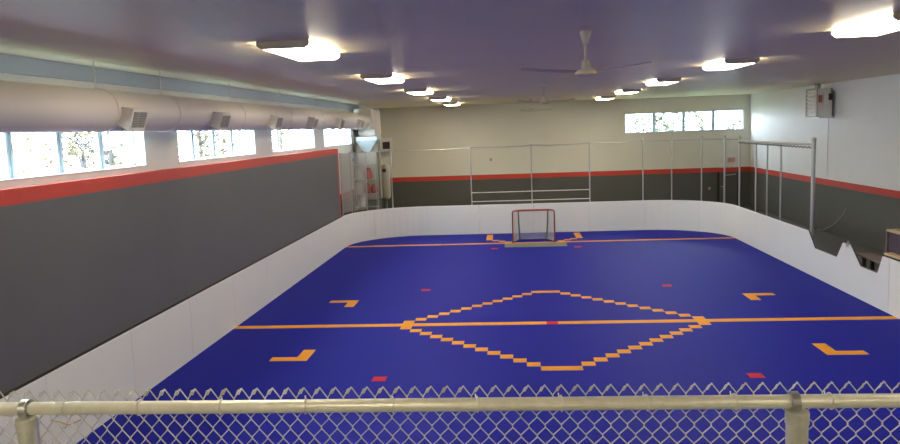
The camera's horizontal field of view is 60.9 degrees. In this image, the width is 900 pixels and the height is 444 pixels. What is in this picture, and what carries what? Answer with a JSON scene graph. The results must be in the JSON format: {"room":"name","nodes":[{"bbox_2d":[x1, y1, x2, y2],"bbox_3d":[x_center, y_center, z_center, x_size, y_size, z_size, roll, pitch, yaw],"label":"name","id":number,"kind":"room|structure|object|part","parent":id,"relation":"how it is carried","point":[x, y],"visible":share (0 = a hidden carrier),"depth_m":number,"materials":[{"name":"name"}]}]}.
{"room":"indoor hockey rink","nodes":[
{"label":"indoor hockey rink","id":0,"kind":"room"},
{"bbox_2d":[0,73,382,215],"bbox_3d":[-5.337,-0.359,18.534,0.280,5.750,42.400,-1,7,5],"label":"wall","id":1,"kind":"structure","parent":0,"point":[161,148],"depth_m":14.97,"materials":[{"name":"paint"}]},
{"bbox_2d":[0,131,147,181],"bbox_3d":[-5.901,-1.177,11.680,0.280,0.900,4.750,-1,7,5],"label":"window","id":2,"kind":"structure","parent":1,"relation":"in","point":[137,142],"depth_m":11.73,"materials":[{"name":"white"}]},
{"bbox_3d":[-5.855,-0.744,11.730,0.220,0.025,4.750,-1,7,5],"label":"sill","id":3,"kind":"part","parent":2,"relation":"part of","materials":[{"name":"white paint"}]},
{"bbox_2d":[0,149,340,395],"bbox_3d":[-5.494,1.070,13.357,0.180,3.810,31.780,-1,7,5],"label":"wall panel","id":4,"kind":"object","parent":1,"relation":"attached to","point":[83,262],"visible":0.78,"depth_m":12.98,"materials":[{"name":"paint"}]},
{"bbox_2d":[0,53,358,109],"bbox_3d":[-5.470,-2.760,15.468,0.080,0.240,36.900,-1,7,5],"label":"beam","id":5,"kind":"structure","parent":1,"relation":"attached to","point":[11,64],"depth_m":13.50,"materials":[{"name":"blue"}]},
{"bbox_2d":[177,130,256,162],"bbox_3d":[-5.423,-1.928,17.740,0.280,0.900,4.700,-1,7,5],"label":"window","id":6,"kind":"structure","parent":1,"relation":"in","point":[249,136],"depth_m":17.85,"materials":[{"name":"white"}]},
{"bbox_3d":[-5.377,-1.495,17.790,0.220,0.025,4.700,-1,7,5],"label":"sill","id":7,"kind":"part","parent":6,"relation":"part of","materials":[{"name":"white paint"}]},
{"bbox_2d":[271,129,314,152],"bbox_3d":[-4.943,-2.682,23.825,0.280,0.900,4.700,-1,7,5],"label":"window","id":8,"kind":"structure","parent":1,"relation":"in","point":[309,132],"depth_m":24.90,"materials":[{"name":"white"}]},
{"bbox_3d":[-4.897,-2.249,23.875,0.220,0.025,4.700,-1,7,5],"label":"sill","id":9,"kind":"part","parent":8,"relation":"part of","materials":[{"name":"white paint"}]},
{"bbox_2d":[324,129,351,146],"bbox_3d":[-4.467,-3.430,29.860,0.280,0.900,4.700,-1,7,5],"label":"window","id":10,"kind":"structure","parent":1,"relation":"in","point":[347,131],"depth_m":30.95,"materials":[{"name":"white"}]},
{"bbox_2d":[351,130,357,211],"bbox_3d":[-4.013,-1.646,32.471,0.135,4.500,0.160,-1,7,5],"label":"drain pipe","id":11,"kind":"object","parent":1,"relation":"attached to","point":[352,135],"visible":0.56,"depth_m":32.27,"materials":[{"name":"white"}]},
{"bbox_2d":[0,0,899,107],"bbox_3d":[3.924,-3.572,17.557,19.100,0.200,42.700,-1,7,5],"label":"ceiling","id":12,"kind":"structure","parent":0,"point":[467,52],"depth_m":10.60,"materials":[{"name":"paint"}]},
{"bbox_2d":[0,61,380,135],"bbox_3d":[-4.839,-2.247,15.664,0.899,1.350,37.220,-1,7,5],"label":"ventilation duct","id":13,"kind":"object","parent":12,"relation":"hanging from","point":[25,107],"visible":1,"depth_m":12.01,"materials":[{"name":"grey metal"}]},
{"bbox_2d":[117,107,148,130],"bbox_3d":[-4.891,-1.586,11.702,0.388,0.381,0.510,-1,7,5],"label":"outlet","id":14,"kind":"object","parent":13,"relation":"attached to","point":[130,118],"depth_m":11.51,"materials":[{"name":"grey metal"}]},
{"bbox_2d":[210,111,231,129],"bbox_3d":[-4.612,-2.024,15.234,0.388,0.381,0.510,-1,7,5],"label":"outlet","id":15,"kind":"object","parent":13,"relation":"attached to","point":[220,120],"depth_m":15.02,"materials":[{"name":"grey metal"}]},
{"bbox_2d":[267,115,283,128],"bbox_3d":[-4.332,-2.465,18.796,0.388,0.381,0.510,-1,7,5],"label":"outlet","id":16,"kind":"object","parent":13,"relation":"attached to","point":[275,121],"depth_m":18.57,"materials":[{"name":"grey metal"}]},
{"bbox_2d":[306,117,318,128],"bbox_3d":[-4.054,-2.901,22.308,0.388,0.381,0.510,-1,7,5],"label":"outlet","id":17,"kind":"object","parent":13,"relation":"attached to","point":[312,122],"depth_m":22.08,"materials":[{"name":"grey metal"}]},
{"bbox_2d":[335,118,344,128],"bbox_3d":[-3.773,-3.342,25.869,0.388,0.381,0.510,-1,7,5],"label":"outlet","id":18,"kind":"object","parent":13,"relation":"attached to","point":[339,123],"depth_m":25.64,"materials":[{"name":"grey"}]},
{"bbox_2d":[356,119,364,128],"bbox_3d":[-3.497,-3.778,29.382,0.388,0.381,0.510,-1,7,5],"label":"outlet","id":19,"kind":"object","parent":13,"relation":"attached to","point":[360,123],"depth_m":29.15,"materials":[{"name":"grey"}]},
{"bbox_3d":[-3.554,-4.261,32.869,0.730,1.120,0.480,-1,7,5],"label":"duct panel","id":20,"kind":"part","parent":13,"relation":"part of","materials":[{"name":"white metal"}]},
{"bbox_3d":[-3.515,-4.322,33.364,0.730,1.120,0.480,-1,7,5],"label":"duct panel","id":21,"kind":"part","parent":13,"relation":"part of","materials":[{"name":"metal"}]},
{"bbox_3d":[-3.476,-4.384,33.858,0.730,1.120,0.480,-1,7,5],"label":"duct panel","id":22,"kind":"part","parent":13,"relation":"part of","materials":[{"name":"metal"}]},
{"bbox_2d":[256,39,339,60],"bbox_3d":[-2.056,-2.363,10.598,0.680,0.100,1.800,-1,7,5],"label":"ceiling lamp","id":23,"kind":"object","parent":12,"relation":"attached to","point":[300,50],"visible":1,"depth_m":10.07,"materials":[{"name":"beige plastic"}]},
{"bbox_2d":[360,73,404,83],"bbox_3d":[-1.452,-3.127,16.723,0.680,0.100,1.800,-1,7,5],"label":"ceiling lamp","id":24,"kind":"object","parent":12,"relation":"attached to","point":[385,78],"visible":1,"depth_m":16.02,"materials":[{"name":"beige plastic"}]},
{"bbox_2d":[404,88,433,94],"bbox_3d":[-0.919,-3.888,22.853,0.680,0.100,1.800,-1,7,5],"label":"ceiling lamp","id":25,"kind":"object","parent":12,"relation":"attached to","point":[421,91],"visible":1,"depth_m":22.04,"materials":[{"name":"beige plastic"}]},
{"bbox_2d":[429,97,450,101],"bbox_3d":[-0.375,-4.650,28.982,0.680,0.100,1.800,-1,7,5],"label":"ceiling lamp","id":26,"kind":"object","parent":12,"relation":"attached to","point":[436,99],"visible":1,"depth_m":28.11,"materials":[{"name":"beige plastic"}]},
{"bbox_2d":[442,102,459,105],"bbox_3d":[0.069,-5.410,35.119,0.680,0.100,1.800,-1,7,5],"label":"ceiling lamp","id":27,"kind":"object","parent":12,"relation":"attached to","point":[448,103],"visible":1,"depth_m":34.24,"materials":[{"name":"beige plastic"}]},
{"bbox_2d":[520,99,549,111],"bbox_3d":[3.434,-5.124,33.739,1.602,0.575,1.485,-6,8,-29],"label":"ceiling fan","id":28,"kind":"object","parent":12,"relation":"hanging from","point":[531,108],"visible":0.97,"depth_m":33.55,"materials":[{"name":"beige metal"}]},
{"bbox_2d":[518,84,574,103],"bbox_3d":[2.603,-3.684,22.099,1.602,0.575,1.485,-3,7,-10],"label":"ceiling fan","id":29,"kind":"object","parent":12,"relation":"hanging from","point":[543,86],"visible":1,"depth_m":21.86,"materials":[{"name":"beige metal"}]},
{"bbox_3d":[2.256,-3.420,21.685,0.800,0.071,0.114,-6,8,-32],"label":"fan blade","id":30,"kind":"part","parent":29,"relation":"part of","materials":[{"name":"beige metal"}]},
{"bbox_2d":[520,30,651,75],"bbox_3d":[1.715,-2.194,10.062,1.602,0.575,1.485,-1,7,5],"label":"ceiling fan","id":31,"kind":"object","parent":12,"relation":"hanging from","point":[586,70],"visible":1,"depth_m":9.81,"materials":[{"name":"beige metal"}]},
{"bbox_3d":[1.269,-1.939,9.749,0.800,0.071,0.114,-4,7,-18],"label":"fan blade","id":32,"kind":"part","parent":31,"relation":"part of","materials":[{"name":"beige metal"}]},
{"bbox_3d":[2.151,-1.948,9.567,0.800,0.071,0.114,4,9,41],"label":"fan blade","id":33,"kind":"part","parent":31,"relation":"part of","materials":[{"name":"beige metal"}]},
{"bbox_2d":[596,96,615,99],"bbox_3d":[7.023,-5.590,34.548,0.680,0.100,1.800,-1,7,5],"label":"ceiling lamp","id":34,"kind":"object","parent":12,"relation":"attached to","point":[603,97],"visible":0.99,"depth_m":33.68,"materials":[{"name":"beige plastic"}]},
{"bbox_2d":[615,89,640,94],"bbox_3d":[6.599,-4.831,28.409,0.680,0.100,1.800,-1,7,5],"label":"ceiling lamp","id":35,"kind":"object","parent":12,"relation":"attached to","point":[629,91],"visible":0.96,"depth_m":27.55,"materials":[{"name":"beige plastic"}]},
{"bbox_2d":[646,78,681,85],"bbox_3d":[6.195,-4.073,22.269,0.680,0.100,1.800,-1,7,5],"label":"ceiling lamp","id":36,"kind":"object","parent":12,"relation":"attached to","point":[666,81],"visible":0.96,"depth_m":21.55,"materials":[{"name":"beige plastic"}]},
{"bbox_2d":[702,58,759,70],"bbox_3d":[5.891,-3.317,16.120,0.680,0.100,1.800,-1,7,5],"label":"ceiling lamp","id":37,"kind":"object","parent":12,"relation":"attached to","point":[726,64],"visible":1,"depth_m":15.55,"materials":[{"name":"beige plastic"}]},
{"bbox_2d":[831,12,899,37],"bbox_3d":[5.686,-2.564,9.963,0.680,0.100,1.800,-1,7,5],"label":"ceiling lamp","id":38,"kind":"object","parent":12,"relation":"attached to","point":[889,23],"visible":1,"depth_m":10.01,"materials":[{"name":"beige plastic"}]},
{"bbox_2d":[425,207,884,271],"bbox_3d":[4.118,2.161,18.101,18.500,0.180,42.400,-1,7,5],"label":"floor","id":39,"kind":"structure","parent":0,"point":[830,243],"depth_m":26.48,"materials":[{"name":"concrete"}]},
{"bbox_2d":[353,163,378,212],"bbox_3d":[-3.473,-0.887,31.866,0.960,3.100,0.480,-1,7,5],"label":"storage rack","id":40,"kind":"object","parent":39,"relation":"on","point":[375,178],"visible":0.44,"depth_m":31.70,"materials":[{"name":"metal"}]},
{"bbox_2d":[364,183,370,192],"bbox_3d":[-3.450,-1.415,31.801,0.317,0.438,0.320,-1,7,5],"label":"bag","id":41,"kind":"object","parent":40,"relation":"on","point":[368,184],"visible":0.67,"depth_m":31.69,"materials":[{"name":"red fabric"}]},
{"bbox_2d":[366,168,372,178],"bbox_3d":[-3.395,-2.024,31.718,0.362,0.462,0.352,-1,7,5],"label":"bag","id":42,"kind":"object","parent":40,"relation":"on","point":[369,172],"visible":0.7,"depth_m":31.60,"materials":[{"name":"red fabric"}]},
{"bbox_2d":[371,184,376,192],"bbox_3d":[-3.156,-1.398,31.772,0.260,0.390,0.249,-1,7,5],"label":"bag","id":43,"kind":"object","parent":40,"relation":"on","point":[373,187],"visible":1,"depth_m":31.69,"materials":[{"name":"red fabric"}]},
{"bbox_2d":[355,136,382,211],"bbox_3d":[-3.428,-1.595,33.164,0.975,4.190,1.150,-1,7,5],"label":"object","id":44,"kind":"object","parent":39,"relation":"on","point":[368,144],"visible":0.53,"depth_m":32.60,"materials":[{"name":"metal"}]},
{"bbox_3d":[-3.507,-2.482,32.568,0.640,0.700,0.025,-1,7,5],"label":"access panel","id":45,"kind":"part","parent":44,"relation":"part of","materials":[{"name":"metal"}]},
{"bbox_2d":[381,164,390,208],"bbox_3d":[-2.846,-1.116,34.199,0.420,2.950,0.450,-1,7,5],"label":"tank","id":46,"kind":"object","parent":39,"relation":"on","point":[385,169],"visible":0.91,"depth_m":33.97,"materials":[{"name":"metal"}]},
{"bbox_2d":[76,230,899,443],"bbox_3d":[2.350,2.215,17.335,14.640,0.018,28.845,-1,7,5],"label":"court","id":47,"kind":"object","parent":39,"relation":"on","point":[635,308],"visible":0.96,"depth_m":15.54,"materials":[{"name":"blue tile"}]},
{"bbox_2d":[0,200,899,443],"bbox_3d":[2.317,1.580,17.231,14.715,1.310,28.940,-1,7,5],"label":"rink boards","id":48,"kind":"object","parent":47,"relation":"on","point":[141,356],"visible":0.99,"depth_m":19.77,"materials":[{"name":"white plastic"}]},
{"bbox_3d":[-5.633,2.856,9.386,0.040,1.230,2.365,-1,7,5],"label":"board panel","id":49,"kind":"part","parent":48,"relation":"part of","materials":[{"name":"white plastic"}]},
{"bbox_3d":[-5.448,2.565,11.734,0.040,1.230,2.365,-1,7,5],"label":"board panel","id":50,"kind":"part","parent":48,"relation":"part of","materials":[{"name":"white plastic"}]},
{"bbox_3d":[-5.263,2.274,14.082,0.040,1.230,2.365,-1,7,5],"label":"board panel","id":51,"kind":"part","parent":48,"relation":"part of","materials":[{"name":"white plastic"}]},
{"bbox_3d":[-5.077,1.983,16.429,0.040,1.230,2.365,-1,7,5],"label":"board panel","id":52,"kind":"part","parent":48,"relation":"part of","materials":[{"name":"white plastic"}]},
{"bbox_3d":[-4.892,1.692,18.777,0.040,1.230,2.365,-1,7,5],"label":"board panel","id":53,"kind":"part","parent":48,"relation":"part of","materials":[{"name":"white plastic"}]},
{"bbox_3d":[-4.707,1.401,21.124,0.040,1.230,2.365,-1,7,5],"label":"board panel","id":54,"kind":"part","parent":48,"relation":"part of","materials":[{"name":"white plastic"}]},
{"bbox_3d":[-4.522,1.110,23.472,0.040,1.230,2.365,-1,7,5],"label":"board panel","id":55,"kind":"part","parent":48,"relation":"part of","materials":[{"name":"white plastic"}]},
{"bbox_3d":[-4.337,0.819,25.819,0.040,1.230,2.365,-1,7,5],"label":"board panel","id":56,"kind":"part","parent":48,"relation":"part of","materials":[{"name":"white plastic"}]},
{"bbox_3d":[-4.152,0.528,28.167,0.040,1.230,2.365,-1,7,5],"label":"board panel","id":57,"kind":"part","parent":48,"relation":"part of","materials":[{"name":"white plastic"}]},
{"bbox_3d":[-3.667,0.247,30.343,0.252,1.230,2.166,1,8,27],"label":"board panel","id":58,"kind":"part","parent":48,"relation":"part of","materials":[{"name":"white plastic"}]},
{"bbox_3d":[-2.089,0.029,31.676,2.166,1.230,0.252,-4,7,-18],"label":"board panel","id":59,"kind":"part","parent":48,"relation":"part of","materials":[{"name":"white plastic"}]},
{"bbox_3d":[0.091,-0.065,31.808,2.242,1.230,0.040,-1,7,5],"label":"board panel","id":60,"kind":"part","parent":48,"relation":"part of","materials":[{"name":"white plastic"}]},
{"bbox_3d":[2.333,-0.123,31.624,2.242,1.230,0.040,-1,7,5],"label":"board panel","id":61,"kind":"part","parent":48,"relation":"part of","materials":[{"name":"white plastic"}]},
{"bbox_3d":[4.575,-0.182,31.440,2.242,1.230,0.040,-1,7,5],"label":"board panel","id":62,"kind":"part","parent":48,"relation":"part of","materials":[{"name":"white plastic"}]},
{"bbox_3d":[6.817,-0.240,31.256,2.242,1.230,0.040,-1,7,5],"label":"board panel","id":63,"kind":"part","parent":48,"relation":"part of","materials":[{"name":"white plastic"}]},
{"bbox_3d":[8.948,-0.258,30.770,2.166,1.230,0.252,1,8,27],"label":"board panel","id":64,"kind":"part","parent":48,"relation":"part of","materials":[{"name":"white plastic"}]},
{"bbox_3d":[10.297,-0.116,29.196,0.252,1.230,2.166,-4,7,-18],"label":"board panel","id":65,"kind":"part","parent":48,"relation":"part of","materials":[{"name":"white plastic"}]},
{"bbox_3d":[10.437,0.145,27.005,0.040,1.230,2.292,-1,7,5],"label":"board panel","id":66,"kind":"part","parent":48,"relation":"part of","materials":[{"name":"white plastic"}]},
{"bbox_3d":[10.258,0.427,24.730,0.040,1.230,2.292,-1,7,5],"label":"board panel","id":67,"kind":"part","parent":48,"relation":"part of","materials":[{"name":"white plastic"}]},
{"bbox_3d":[10.078,0.709,22.454,0.040,1.230,2.292,-1,7,5],"label":"board panel","id":68,"kind":"part","parent":48,"relation":"part of","materials":[{"name":"white plastic"}]},
{"bbox_3d":[9.893,1.000,20.102,0.040,1.230,2.446,-1,7,5],"label":"board panel","id":69,"kind":"part","parent":48,"relation":"part of","materials":[{"name":"white plastic"}]},
{"bbox_3d":[9.713,1.283,17.825,0.040,1.230,2.142,-1,7,5],"label":"board panel","id":70,"kind":"part","parent":48,"relation":"part of","materials":[{"name":"white plastic"}]},
{"bbox_3d":[9.528,1.574,15.475,0.040,1.230,2.592,-1,7,5],"label":"board panel","id":71,"kind":"part","parent":48,"relation":"part of","materials":[{"name":"white plastic"}]},
{"bbox_2d":[512,209,555,242],"bbox_3d":[3.181,0.108,29.228,1.621,1.246,0.829,-1,7,5],"label":"goal","id":72,"kind":"object","parent":47,"relation":"on","point":[525,227],"visible":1,"depth_m":29.28,"materials":[{"name":"red"}]},
{"bbox_2d":[505,242,566,247],"bbox_3d":[3.164,0.844,28.292,2.280,0.012,0.940,-1,7,5],"label":"mat","id":73,"kind":"object","parent":47,"relation":"on","point":[548,244],"visible":1,"depth_m":28.26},
{"bbox_2d":[339,135,815,240],"bbox_3d":[4.906,-1.173,28.831,16.832,3.800,7.782,2,8,31],"label":"fence","id":74,"kind":"object","parent":47,"relation":"on","point":[352,181],"visible":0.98,"depth_m":30.10,"materials":[{"name":"metal"}]},
{"bbox_3d":[3.322,-0.903,31.570,4.850,0.032,0.032,-1,7,5],"label":"cross rail","id":75,"kind":"part","parent":74,"relation":"part of","materials":[{"name":"grey metal"}]},
{"bbox_3d":[3.309,-1.270,31.526,4.850,0.032,0.032,-1,7,5],"label":"cross rail","id":76,"kind":"part","parent":74,"relation":"part of","materials":[{"name":"grey metal"}]},
{"bbox_3d":[10.292,-2.545,24.500,0.070,0.090,6.920,-1,7,5],"label":"rail","id":77,"kind":"part","parent":74,"relation":"part of","materials":[{"name":"metal"}]},
{"bbox_2d":[856,252,881,269],"bbox_3d":[10.131,1.435,17.486,0.380,0.980,3.100,-1,7,5],"label":"bench","id":78,"kind":"object","parent":39,"relation":"on","point":[872,257],"visible":0.26,"depth_m":18.66,"materials":[{"name":"brown wood"}]},
{"bbox_3d":[10.177,1.296,18.830,0.080,0.930,0.080,-1,7,5],"label":"bench leg","id":79,"kind":"part","parent":78,"relation":"part of","materials":[{"name":"brown"}]},
{"bbox_3d":[10.114,0.974,17.430,0.380,0.050,3.100,-1,7,5],"label":"bench seat","id":80,"kind":"part","parent":78,"relation":"part of","materials":[{"name":"brown wood"}]},
{"bbox_3d":[10.372,1.291,18.814,0.070,0.930,0.080,-1,7,5],"label":"bench leg","id":81,"kind":"part","parent":78,"relation":"part of","materials":[{"name":"brown"}]},
{"bbox_2d":[884,229,899,261],"bbox_3d":[10.868,1.198,16.641,1.160,1.600,4.000,-1,7,5],"label":"booth","id":82,"kind":"object","parent":39,"relation":"on","point":[892,247],"visible":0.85,"depth_m":18.27,"materials":[{"name":"brown wood"}]},
{"bbox_3d":[10.630,0.991,18.630,0.050,1.550,0.050,-1,7,5],"label":"corner post","id":83,"kind":"part","parent":82,"relation":"part of","materials":[{"name":"brown wood"}]},
{"bbox_2d":[612,94,750,206],"bbox_3d":[5.684,-3.219,38.880,19.060,5.750,0.280,-1,7,5],"label":"wall","id":84,"kind":"structure","parent":0,"point":[686,153],"depth_m":38.27,"materials":[{"name":"paint"}]},
{"bbox_2d":[379,99,612,208],"bbox_3d":[2.320,-3.201,38.976,11.780,5.570,0.060,-1,7,5],"label":"wall","id":85,"kind":"structure","parent":84,"relation":"attached to","point":[434,177],"depth_m":38.89,"materials":[{"name":"paint"}]},
{"bbox_2d":[380,138,391,150],"bbox_3d":[-3.263,-3.963,39.064,0.600,0.660,0.450,-1,7,5],"label":"wall speaker","id":86,"kind":"object","parent":85,"relation":"attached to","point":[385,143],"visible":0.82,"depth_m":38.88,"materials":[{"name":"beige plastic"}]},
{"bbox_2d":[625,109,743,132],"bbox_3d":[11.637,-5.009,38.118,5.780,0.980,0.180,-1,7,5],"label":"window","id":87,"kind":"structure","parent":84,"relation":"in","point":[712,111],"depth_m":38.11,"materials":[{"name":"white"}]},
{"bbox_3d":[11.652,-4.531,38.145,5.780,0.025,0.120,-1,7,5],"label":"sill","id":88,"kind":"part","parent":87,"relation":"part of","materials":[{"name":"white"}]},
{"bbox_2d":[717,167,737,205],"bbox_3d":[13.878,-1.724,38.214,1.000,2.000,0.115,-1,7,5],"label":"door","id":89,"kind":"structure","parent":84,"relation":"in","point":[731,174],"depth_m":38.22,"materials":[{"name":"paint"}]},
{"bbox_2d":[727,157,734,162],"bbox_3d":[14.002,-3.093,38.080,0.380,0.260,0.036,-1,7,5],"label":"wall sign","id":90,"kind":"object","parent":84,"relation":"attached to","point":[729,159],"visible":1,"depth_m":38.07,"materials":[{"name":"brown plastic"}]},
{"bbox_2d":[749,74,899,251],"bbox_3d":[13.374,-0.845,16.998,0.280,5.750,42.400,-1,7,5],"label":"wall","id":91,"kind":"structure","parent":0,"point":[862,179],"depth_m":27.61,"materials":[{"name":"paint"}]},
{"bbox_2d":[805,84,833,175],"bbox_3d":[13.781,-3.414,28.514,0.660,3.450,1.200,-1,7,5],"label":"heater","id":92,"kind":"object","parent":91,"relation":"attached to","point":[818,100],"visible":0.99,"depth_m":28.00,"materials":[{"name":"white metal"}]},
{"bbox_2d":[817,209,845,230],"bbox_3d":[14.158,-0.088,28.445,0.041,1.073,2.415,-2,7,4],"label":"hose","id":93,"kind":"object","parent":91,"relation":"attached to","point":[845,209],"visible":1,"depth_m":28.01,"materials":[{"name":"grey"}]},
{"bbox_3d":[2.600,2.010,-0.345,18.500,0.220,5.700,-1,7,5],"label":"floor","id":94,"kind":"structure","parent":0,"visible":0},
{"bbox_2d":[0,380,899,443],"bbox_3d":[0.353,1.073,2.421,6.200,1.135,0.078,-2,7,4],"label":"fence","id":95,"kind":"object","parent":94,"relation":"on","point":[797,418],"visible":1,"depth_m":2.39,"materials":[{"name":"metal"}]},
{"bbox_3d":[-1.355,1.166,2.547,0.064,1.042,0.064,-2,7,4],"label":"fence post","id":96,"kind":"part","parent":95,"relation":"part of","materials":[{"name":"silver metal"}]},
{"bbox_2d":[51,419,80,428],"bbox_3d":[-1.265,0.667,2.525,0.102,0.033,0.011,-2,7,4],"label":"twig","id":97,"kind":"object","parent":95,"relation":"attached to","point":[80,419],"visible":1,"depth_m":2.52,"materials":[{"name":"wood"}]},
{"bbox_3d":[0.336,0.562,2.366,6.200,0.042,0.042,-2,7,4],"label":"rail","id":98,"kind":"part","parent":95,"relation":"part of","materials":[{"name":"silver metal"}]},
{"bbox_3d":[1.065,1.101,2.370,0.064,1.042,0.064,-2,7,4],"label":"fence post","id":99,"kind":"part","parent":95,"relation":"part of","materials":[{"name":"silver metal"}]},
{"label":"outside","id":100,"kind":"structure","parent":0,"visible":0},
{"bbox_3d":[4.242,-0.420,41.827,120.000,0.390,130.000,-1,7,5],"label":"ground","id":101,"kind":"structure","parent":100,"visible":0},
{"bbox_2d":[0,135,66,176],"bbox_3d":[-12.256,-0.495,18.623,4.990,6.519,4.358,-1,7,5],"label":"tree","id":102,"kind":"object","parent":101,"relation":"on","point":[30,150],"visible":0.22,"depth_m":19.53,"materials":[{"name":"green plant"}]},
{"bbox_2d":[19,132,130,172],"bbox_3d":[-10.370,-0.780,22.586,3.554,6.003,3.559,3,8,36],"label":"tree","id":103,"kind":"object","parent":101,"relation":"on","point":[71,152],"visible":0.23,"depth_m":22.38,"materials":[{"name":"green plant"}]},
{"bbox_2d":[41,132,130,167],"bbox_3d":[-12.101,-1.805,26.515,3.730,7.215,4.438,4,9,42],"label":"tree","id":104,"kind":"object","parent":101,"relation":"on","point":[108,138],"visible":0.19,"depth_m":26.32,"materials":[{"name":"green plant"}]},
{"bbox_2d":[178,130,241,158],"bbox_3d":[-10.274,-2.035,31.181,3.752,6.416,3.872,-1,7,5],"label":"tree","id":105,"kind":"object","parent":101,"relation":"on","point":[200,143],"visible":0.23,"depth_m":30.88,"materials":[{"name":"green plant"}]},
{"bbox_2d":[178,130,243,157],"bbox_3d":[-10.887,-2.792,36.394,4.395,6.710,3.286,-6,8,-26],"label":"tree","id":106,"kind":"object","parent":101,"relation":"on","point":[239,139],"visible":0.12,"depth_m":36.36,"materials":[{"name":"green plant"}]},
{"bbox_2d":[224,130,295,153],"bbox_3d":[-10.542,-3.683,42.435,4.549,7.000,4.391,0,7,15],"label":"tree","id":107,"kind":"object","parent":101,"relation":"on","point":[243,145],"visible":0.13,"depth_m":42.18,"materials":[{"name":"green plant"}]},
{"bbox_2d":[272,130,304,149],"bbox_3d":[-10.967,-4.958,50.581,4.586,7.600,4.373,-7,8,-35],"label":"tree","id":108,"kind":"object","parent":101,"relation":"on","point":[280,131],"visible":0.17,"depth_m":50.32,"materials":[{"name":"green plant"}]},
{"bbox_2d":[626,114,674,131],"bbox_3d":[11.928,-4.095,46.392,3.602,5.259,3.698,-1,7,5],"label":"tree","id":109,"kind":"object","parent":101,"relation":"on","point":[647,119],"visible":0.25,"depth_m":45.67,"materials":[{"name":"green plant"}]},
{"bbox_2d":[650,112,705,130],"bbox_3d":[15.392,-5.105,51.340,4.029,5.837,4.100,-1,7,5],"label":"tree","id":110,"kind":"object","parent":101,"relation":"on","point":[696,115],"visible":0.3,"depth_m":50.77,"materials":[{"name":"green plant"}]},
{"bbox_2d":[726,119,741,128],"bbox_3d":[17.939,-4.054,45.654,3.643,4.931,3.494,-1,7,5],"label":"tree","id":111,"kind":"object","parent":101,"relation":"on","point":[733,124],"visible":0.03,"depth_m":45.82,"materials":[{"name":"green plant"}]}
]}

